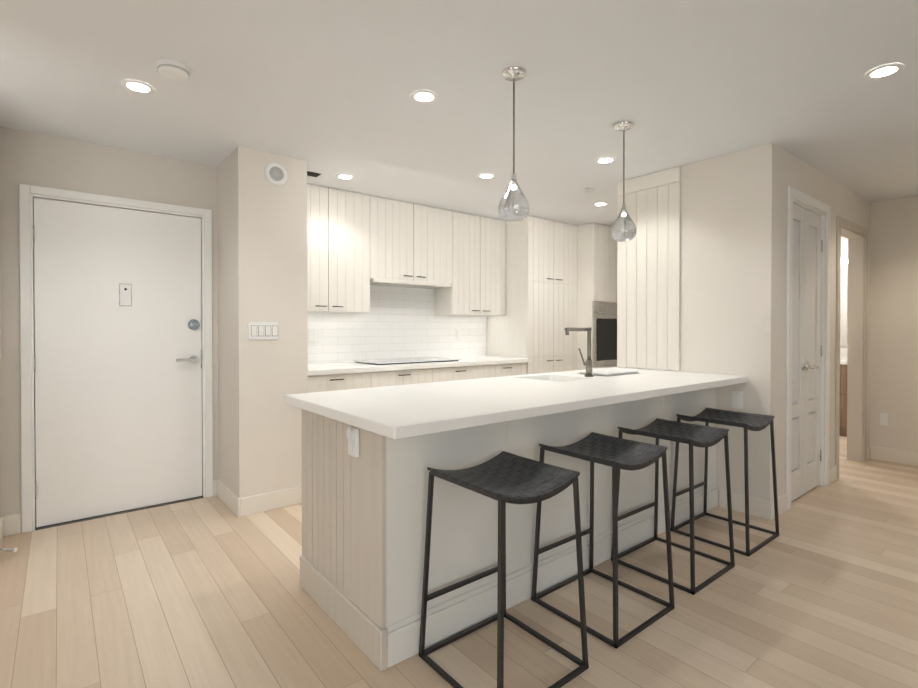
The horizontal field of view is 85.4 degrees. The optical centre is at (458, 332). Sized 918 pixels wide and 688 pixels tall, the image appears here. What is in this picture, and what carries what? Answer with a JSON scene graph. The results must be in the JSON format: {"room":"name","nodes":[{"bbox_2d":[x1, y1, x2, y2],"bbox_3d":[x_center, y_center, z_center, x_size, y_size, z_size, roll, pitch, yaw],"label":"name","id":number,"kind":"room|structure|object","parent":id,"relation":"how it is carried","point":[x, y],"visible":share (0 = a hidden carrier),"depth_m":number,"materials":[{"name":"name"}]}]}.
{"room":"kitchen","nodes":[
{"label":"kitchen","id":0,"kind":"room"},
{"bbox_2d":[0,436,917,687],"bbox_3d":[1.481,1.304,1.974,11.600,0.080,8.400,0,1,-39],"label":"floor","id":1,"kind":"structure","parent":0,"point":[820,590],"depth_m":2.25,"materials":[{"name":"brown wood"}]},
{"bbox_2d":[0,548,17,552],"bbox_3d":[-2.526,1.211,2.779,0.089,0.056,0.030,0,1,-39],"label":"door stop","id":2,"kind":"object","parent":1,"relation":"on","point":[14,550],"visible":1,"depth_m":2.78,"materials":[{"name":"silver metal"}]},
{"bbox_2d":[308,372,371,392],"bbox_3d":[-1.213,0.788,4.321,0.648,0.910,0.654,0,1,-39],"label":"base cabinet","id":3,"kind":"object","parent":1,"relation":"on","point":[322,377],"depth_m":4.09,"materials":[{"name":"beige wood"}]},
{"bbox_2d":[308,356,527,375],"bbox_3d":[-0.457,0.307,4.907,2.566,0.042,0.683,0,1,-39],"label":"countertop","id":4,"kind":"structure","parent":3,"relation":"on","point":[465,362],"depth_m":4.53,"materials":[{"name":"white stone"}]},
{"bbox_2d":[354,357,460,364],"bbox_3d":[-0.499,0.274,4.903,0.960,0.022,0.460,0,1,-39],"label":"cooktop","id":5,"kind":"object","parent":4,"relation":"in","point":[404,360],"visible":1,"depth_m":4.76,"materials":[{"name":"black glass"}]},
{"bbox_2d":[372,368,435,386],"bbox_3d":[-0.707,0.784,4.728,0.650,0.910,0.654,0,1,-39],"label":"base cabinet","id":6,"kind":"object","parent":1,"relation":"on","point":[418,375],"depth_m":4.47,"materials":[{"name":"beige wood"}]},
{"bbox_2d":[436,364,487,381],"bbox_3d":[-0.201,0.781,5.135,0.650,0.910,0.654,0,1,-39],"label":"base cabinet","id":7,"kind":"object","parent":1,"relation":"on","point":[481,370],"depth_m":4.89,"materials":[{"name":"beige wood"}]},
{"bbox_2d":[419,451,588,687],"bbox_3d":[0.166,0.894,1.906,0.459,0.742,0.459,0,1,-39],"label":"stool","id":8,"kind":"object","parent":1,"relation":"on","point":[502,478],"visible":0.98,"depth_m":1.88,"materials":[{"name":"grey metal"}]},
{"bbox_2d":[488,364,525,377],"bbox_3d":[0.293,0.777,5.533,0.618,0.910,0.654,0,1,-39],"label":"base cabinet","id":9,"kind":"object","parent":1,"relation":"on","point":[494,370],"depth_m":5.27,"materials":[{"name":"beige wood"}]},
{"bbox_2d":[300,387,717,670],"bbox_3d":[0.537,0.799,3.030,2.774,0.910,0.804,0,1,-39],"label":"kitchen island","id":10,"kind":"object","parent":1,"relation":"on","point":[364,514],"depth_m":2.18,"materials":[{"name":"paint"}]},
{"bbox_2d":[346,426,358,457],"bbox_3d":[-0.432,0.441,2.012,0.031,0.115,0.070,0,1,-39],"label":"outlet","id":11,"kind":"object","parent":10,"relation":"attached to","point":[352,433],"visible":1,"depth_m":1.99,"materials":[{"name":"white plastic"}]},
{"bbox_2d":[285,367,747,442],"bbox_3d":[0.563,0.324,2.947,2.832,0.042,1.040,0,1,-39],"label":"island countertop","id":12,"kind":"structure","parent":10,"relation":"on","point":[410,411],"depth_m":2.37,"materials":[{"name":"white stone"}]},
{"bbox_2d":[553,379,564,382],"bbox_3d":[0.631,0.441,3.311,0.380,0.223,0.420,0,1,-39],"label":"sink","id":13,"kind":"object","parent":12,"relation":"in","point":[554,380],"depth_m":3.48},
{"bbox_2d":[565,328,593,376],"bbox_3d":[0.787,0.131,3.356,0.275,0.335,0.119,0,1,-39],"label":"faucet","id":14,"kind":"object","parent":12,"relation":"on","point":[588,363],"visible":1,"depth_m":3.39,"materials":[{"name":"silver metal"}]},
{"bbox_2d":[577,368,638,376],"bbox_3d":[1.090,0.286,3.615,0.400,0.022,0.260,0,1,-39],"label":"tray","id":15,"kind":"object","parent":12,"relation":"on","point":[609,372],"visible":1,"depth_m":3.54,"materials":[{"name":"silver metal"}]},
{"bbox_2d":[617,166,680,370],"bbox_3d":[1.515,-0.491,4.002,0.021,1.560,0.540,0,1,-39],"label":"panel","id":16,"kind":"object","parent":12,"relation":"on","point":[648,292],"visible":0.98,"depth_m":3.97,"materials":[{"name":"beige wood"}]},
{"bbox_2d":[487,216,576,374],"bbox_3d":[0.886,-0.029,5.972,0.858,2.517,0.704,0,1,-39],"label":"tall cabinet","id":17,"kind":"object","parent":1,"relation":"on","point":[536,320],"visible":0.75,"depth_m":5.66,"materials":[{"name":"beige wood"}]},
{"bbox_2d":[576,223,616,369],"bbox_3d":[1.549,-0.033,6.343,0.631,2.517,0.958,0,1,-39],"label":"tall cabinet","id":18,"kind":"object","parent":1,"relation":"on","point":[596,285],"visible":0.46,"depth_m":5.92,"materials":[{"name":"beige wood"}]},
{"bbox_2d":[531,432,674,648],"bbox_3d":[0.664,0.890,2.308,0.459,0.742,0.459,0,1,-39],"label":"stool","id":19,"kind":"object","parent":1,"relation":"on","point":[615,453],"visible":1,"depth_m":2.27,"materials":[{"name":"grey metal"}]},
{"bbox_2d":[611,418,734,594],"bbox_3d":[1.163,0.887,2.709,0.459,0.742,0.459,0,1,-39],"label":"stool","id":20,"kind":"object","parent":1,"relation":"on","point":[692,435],"visible":0.98,"depth_m":2.67,"materials":[{"name":"grey metal"}]},
{"bbox_2d":[670,408,778,556],"bbox_3d":[1.661,0.883,3.111,0.459,0.742,0.459,0,1,-39],"label":"stool","id":21,"kind":"object","parent":1,"relation":"on","point":[752,422],"visible":1,"depth_m":3.08,"materials":[{"name":"grey metal"}]},
{"bbox_2d":[840,366,846,436],"bbox_3d":[4.376,0.794,6.516,0.578,0.860,1.550,0,1,-39],"label":"bathroom vanity","id":22,"kind":"object","parent":1,"relation":"on","point":[843,396],"depth_m":5.87,"materials":[{"name":"brown wood"}]},
{"bbox_2d":[840,358,846,365],"bbox_3d":[4.369,0.344,6.506,0.595,0.040,1.590,0,1,-39],"label":"countertop","id":23,"kind":"structure","parent":22,"relation":"on","point":[843,362],"depth_m":5.87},
{"bbox_2d":[0,126,917,532],"bbox_3d":[1.372,0.004,1.939,11.200,2.520,8.300,0,1,-39],"label":"wall","id":24,"kind":"structure","parent":0,"point":[734,272],"depth_m":3.53,"materials":[{"name":"paint"}]},
{"bbox_2d":[0,515,11,546],"bbox_3d":[-2.640,1.194,2.866,0.040,0.125,0.520,0,1,-39],"label":"baseboard","id":25,"kind":"structure","parent":24,"relation":"attached to","point":[10,525],"depth_m":3.06,"materials":[{"name":"paint"}]},
{"bbox_2d":[19,184,212,532],"bbox_3d":[-2.346,0.160,3.493,1.099,2.182,0.138,0,1,-39],"label":"door frame","id":26,"kind":"structure","parent":24,"relation":"attached to","point":[26,221],"depth_m":3.20,"materials":[{"name":"white wood"}]},
{"bbox_2d":[33,198,201,527],"bbox_3d":[-2.328,0.190,3.462,0.978,2.106,0.103,0,1,-39],"label":"entry door","id":27,"kind":"structure","parent":24,"relation":"in","point":[118,366],"depth_m":3.43,"materials":[{"name":"white wood"}]},
{"bbox_2d":[213,479,242,516],"bbox_3d":[-1.680,1.187,3.598,0.033,0.125,0.584,0,1,-39],"label":"baseboard","id":28,"kind":"structure","parent":24,"relation":"attached to","point":[235,503],"depth_m":3.56,"materials":[{"name":"paint"}]},
{"bbox_2d":[248,322,278,339],"bbox_3d":[-1.366,-0.014,3.475,0.204,0.119,0.011,0,1,-39],"label":"light switch","id":29,"kind":"object","parent":24,"relation":"attached to","point":[262,330],"visible":1,"depth_m":3.47,"materials":[{"name":"white plastic"}]},
{"bbox_2d":[243,486,301,515],"bbox_3d":[-1.287,1.188,3.549,0.464,0.125,0.014,0,1,-39],"label":"baseboard","id":30,"kind":"structure","parent":24,"relation":"attached to","point":[268,501],"depth_m":3.51,"materials":[{"name":"paint"}]},
{"bbox_2d":[264,162,287,185],"bbox_3d":[-1.292,-1.128,3.523,0.164,0.164,0.014,0,1,-39],"label":"air vent grille","id":31,"kind":"object","parent":24,"relation":"attached to","point":[276,173],"visible":1,"depth_m":3.52,"materials":[{"name":"white plastic"}]},
{"bbox_2d":[307,285,486,363],"bbox_3d":[-0.669,-0.121,5.167,2.566,0.806,0.006,0,1,-39],"label":"backsplash","id":32,"kind":"structure","parent":24,"relation":"attached to","point":[398,322],"depth_m":5.17,"materials":[{"name":"tile"}]},
{"bbox_2d":[308,329,314,341],"bbox_3d":[-1.362,0.021,4.602,0.070,0.120,0.007,0,1,-39],"label":"outlet","id":33,"kind":"object","parent":32,"relation":"attached to","point":[311,335],"visible":1,"depth_m":4.60,"materials":[{"name":"white plastic"}]},
{"bbox_2d":[731,391,741,408],"bbox_3d":[1.947,0.471,3.485,0.010,0.120,0.070,0,1,-39],"label":"outlet","id":34,"kind":"object","parent":24,"relation":"attached to","point":[736,399],"visible":1,"depth_m":3.48,"materials":[{"name":"white plastic"}]},
{"bbox_2d":[720,489,774,519],"bbox_3d":[1.982,1.189,3.446,0.017,0.125,0.334,0,1,-39],"label":"baseboard","id":35,"kind":"structure","parent":24,"relation":"attached to","point":[760,508],"depth_m":3.41,"materials":[{"name":"paint"}]},
{"bbox_2d":[791,204,822,500],"bbox_3d":[2.661,0.146,3.791,0.768,2.188,0.120,0,1,-39],"label":"closet doors","id":36,"kind":"structure","parent":24,"relation":"in","point":[806,343],"depth_m":3.83,"materials":[{"name":"white wood"}]},
{"bbox_2d":[786,186,830,509],"bbox_3d":[2.631,0.108,3.829,0.930,2.280,0.136,0,1,-39],"label":"door frame","id":37,"kind":"structure","parent":24,"relation":"attached to","point":[793,194],"depth_m":4.02,"materials":[{"name":"white wood"}]},
{"bbox_2d":[840,268,847,346],"bbox_3d":[4.599,-0.327,6.685,0.013,1.000,1.450,0,1,-39],"label":"bathroom mirror","id":38,"kind":"object","parent":24,"relation":"attached to","point":[844,311],"depth_m":6.31,"materials":[{"name":"white mirror"}]},
{"bbox_2d":[841,259,847,263],"bbox_3d":[4.597,-0.907,6.646,0.057,0.060,1.200,0,1,-39],"label":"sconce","id":39,"kind":"object","parent":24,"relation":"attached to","point":[844,261],"depth_m":6.27,"materials":[{"name":"white"}]},
{"bbox_2d":[835,216,867,479],"bbox_3d":[3.526,0.123,4.550,0.950,2.235,0.136,0,1,-39],"label":"door frame","id":40,"kind":"structure","parent":24,"relation":"attached to","point":[857,236],"depth_m":4.77,"materials":[{"name":"white wood"}]},
{"bbox_2d":[879,413,888,425],"bbox_3d":[4.123,0.839,4.823,0.006,0.120,0.070,0,1,-39],"label":"outlet","id":41,"kind":"object","parent":24,"relation":"attached to","point":[884,419],"visible":1,"depth_m":4.82,"materials":[{"name":"white plastic"}]},
{"bbox_2d":[867,446,917,465],"bbox_3d":[5.516,1.192,3.091,0.014,0.125,4.680,0,1,-39],"label":"baseboard","id":42,"kind":"structure","parent":24,"relation":"attached to","point":[873,452],"depth_m":4.76,"materials":[{"name":"paint"}]},
{"bbox_2d":[0,0,917,226],"bbox_3d":[1.481,-1.296,1.952,11.600,0.080,8.400,0,1,-39],"label":"ceiling","id":43,"kind":"structure","parent":0,"point":[325,89],"depth_m":2.56,"materials":[{"name":"paint"}]},
{"bbox_2d":[121,80,154,93],"bbox_3d":[-1.641,-1.258,2.545,0.146,0.004,0.146,0,1,-39],"label":"recessed light","id":44,"kind":"object","parent":43,"relation":"in","point":[140,86],"visible":1,"depth_m":2.54,"materials":[{"name":"white"}]},
{"bbox_2d":[156,59,190,80],"bbox_3d":[-1.351,-1.237,2.354,0.144,0.042,0.144,0,1,-39],"label":"smoke detector","id":45,"kind":"object","parent":43,"relation":"attached to","point":[175,70],"visible":0.98,"depth_m":2.32,"materials":[{"name":"white plastic"}]},
{"bbox_2d":[307,171,320,176],"bbox_3d":[-1.196,-1.270,3.969,0.160,0.005,0.100,0,1,-39],"label":"vent access slot","id":46,"kind":"object","parent":43,"relation":"attached to","point":[312,174],"visible":0.48,"depth_m":3.98,"materials":[{"name":"black metal"}]},
{"bbox_2d":[307,184,370,312],"bbox_3d":[-1.245,-0.731,4.483,0.818,1.087,0.322,0,1,-39],"label":"upper cabinet","id":47,"kind":"object","parent":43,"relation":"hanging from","point":[358,244],"depth_m":4.42,"materials":[{"name":"beige wood"}]},
{"bbox_2d":[336,174,353,179],"bbox_3d":[-0.928,-1.271,4.051,0.146,0.004,0.146,0,1,-39],"label":"recessed light","id":48,"kind":"object","parent":43,"relation":"in","point":[345,176],"visible":1,"depth_m":4.04,"materials":[{"name":"white"}]},
{"bbox_2d":[371,196,454,287],"bbox_3d":[-0.549,-0.896,5.042,0.970,0.767,0.322,0,1,-39],"label":"upper cabinet","id":49,"kind":"object","parent":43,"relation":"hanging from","point":[413,244],"depth_m":4.90,"materials":[{"name":"beige wood"}]},
{"bbox_2d":[410,90,437,102],"bbox_3d":[-0.186,-1.258,2.651,0.146,0.004,0.146,0,1,-39],"label":"recessed light","id":50,"kind":"object","parent":43,"relation":"in","point":[424,96],"visible":1,"depth_m":2.65,"materials":[{"name":"white"}]},
{"bbox_2d":[431,212,505,315],"bbox_3d":[0.132,-0.741,5.592,0.778,1.087,0.322,0,1,-39],"label":"upper cabinet","id":51,"kind":"object","parent":43,"relation":"hanging from","point":[478,289],"depth_m":5.44,"materials":[{"name":"beige wood"}]},
{"bbox_2d":[478,173,494,178],"bbox_3d":[0.223,-1.271,4.033,0.146,0.004,0.146,0,1,-39],"label":"recessed light","id":52,"kind":"object","parent":43,"relation":"in","point":[486,175],"visible":1,"depth_m":4.04,"materials":[{"name":"white"}]},
{"bbox_2d":[498,66,528,221],"bbox_3d":[0.265,-0.901,2.406,0.150,0.716,0.150,0,1,-39],"label":"pendant light","id":53,"kind":"object","parent":43,"relation":"hanging from","point":[513,206],"visible":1,"depth_m":2.37,"materials":[{"name":"clear glass"}]},
{"bbox_2d":[593,202,607,205],"bbox_3d":[1.406,-1.279,4.947,0.146,0.004,0.146,0,1,-39],"label":"recessed light","id":54,"kind":"object","parent":43,"relation":"in","point":[600,204],"visible":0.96,"depth_m":4.95,"materials":[{"name":"white"}]},
{"bbox_2d":[595,157,615,163],"bbox_3d":[1.078,-1.267,3.656,0.146,0.004,0.146,0,1,-39],"label":"recessed light","id":55,"kind":"object","parent":43,"relation":"in","point":[604,160],"visible":1,"depth_m":3.65,"materials":[{"name":"white"}]},
{"bbox_2d":[611,121,636,241],"bbox_3d":[1.003,-0.911,3.027,0.150,0.706,0.150,0,1,-39],"label":"pendant light","id":56,"kind":"object","parent":43,"relation":"hanging from","point":[623,229],"visible":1,"depth_m":2.99,"materials":[{"name":"clear glass"}]},
{"bbox_2d":[864,63,903,78],"bbox_3d":[2.045,-1.256,2.393,0.146,0.004,0.146,0,1,-39],"label":"recessed light","id":57,"kind":"object","parent":43,"relation":"in","point":[887,70],"visible":1,"depth_m":2.39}
]}

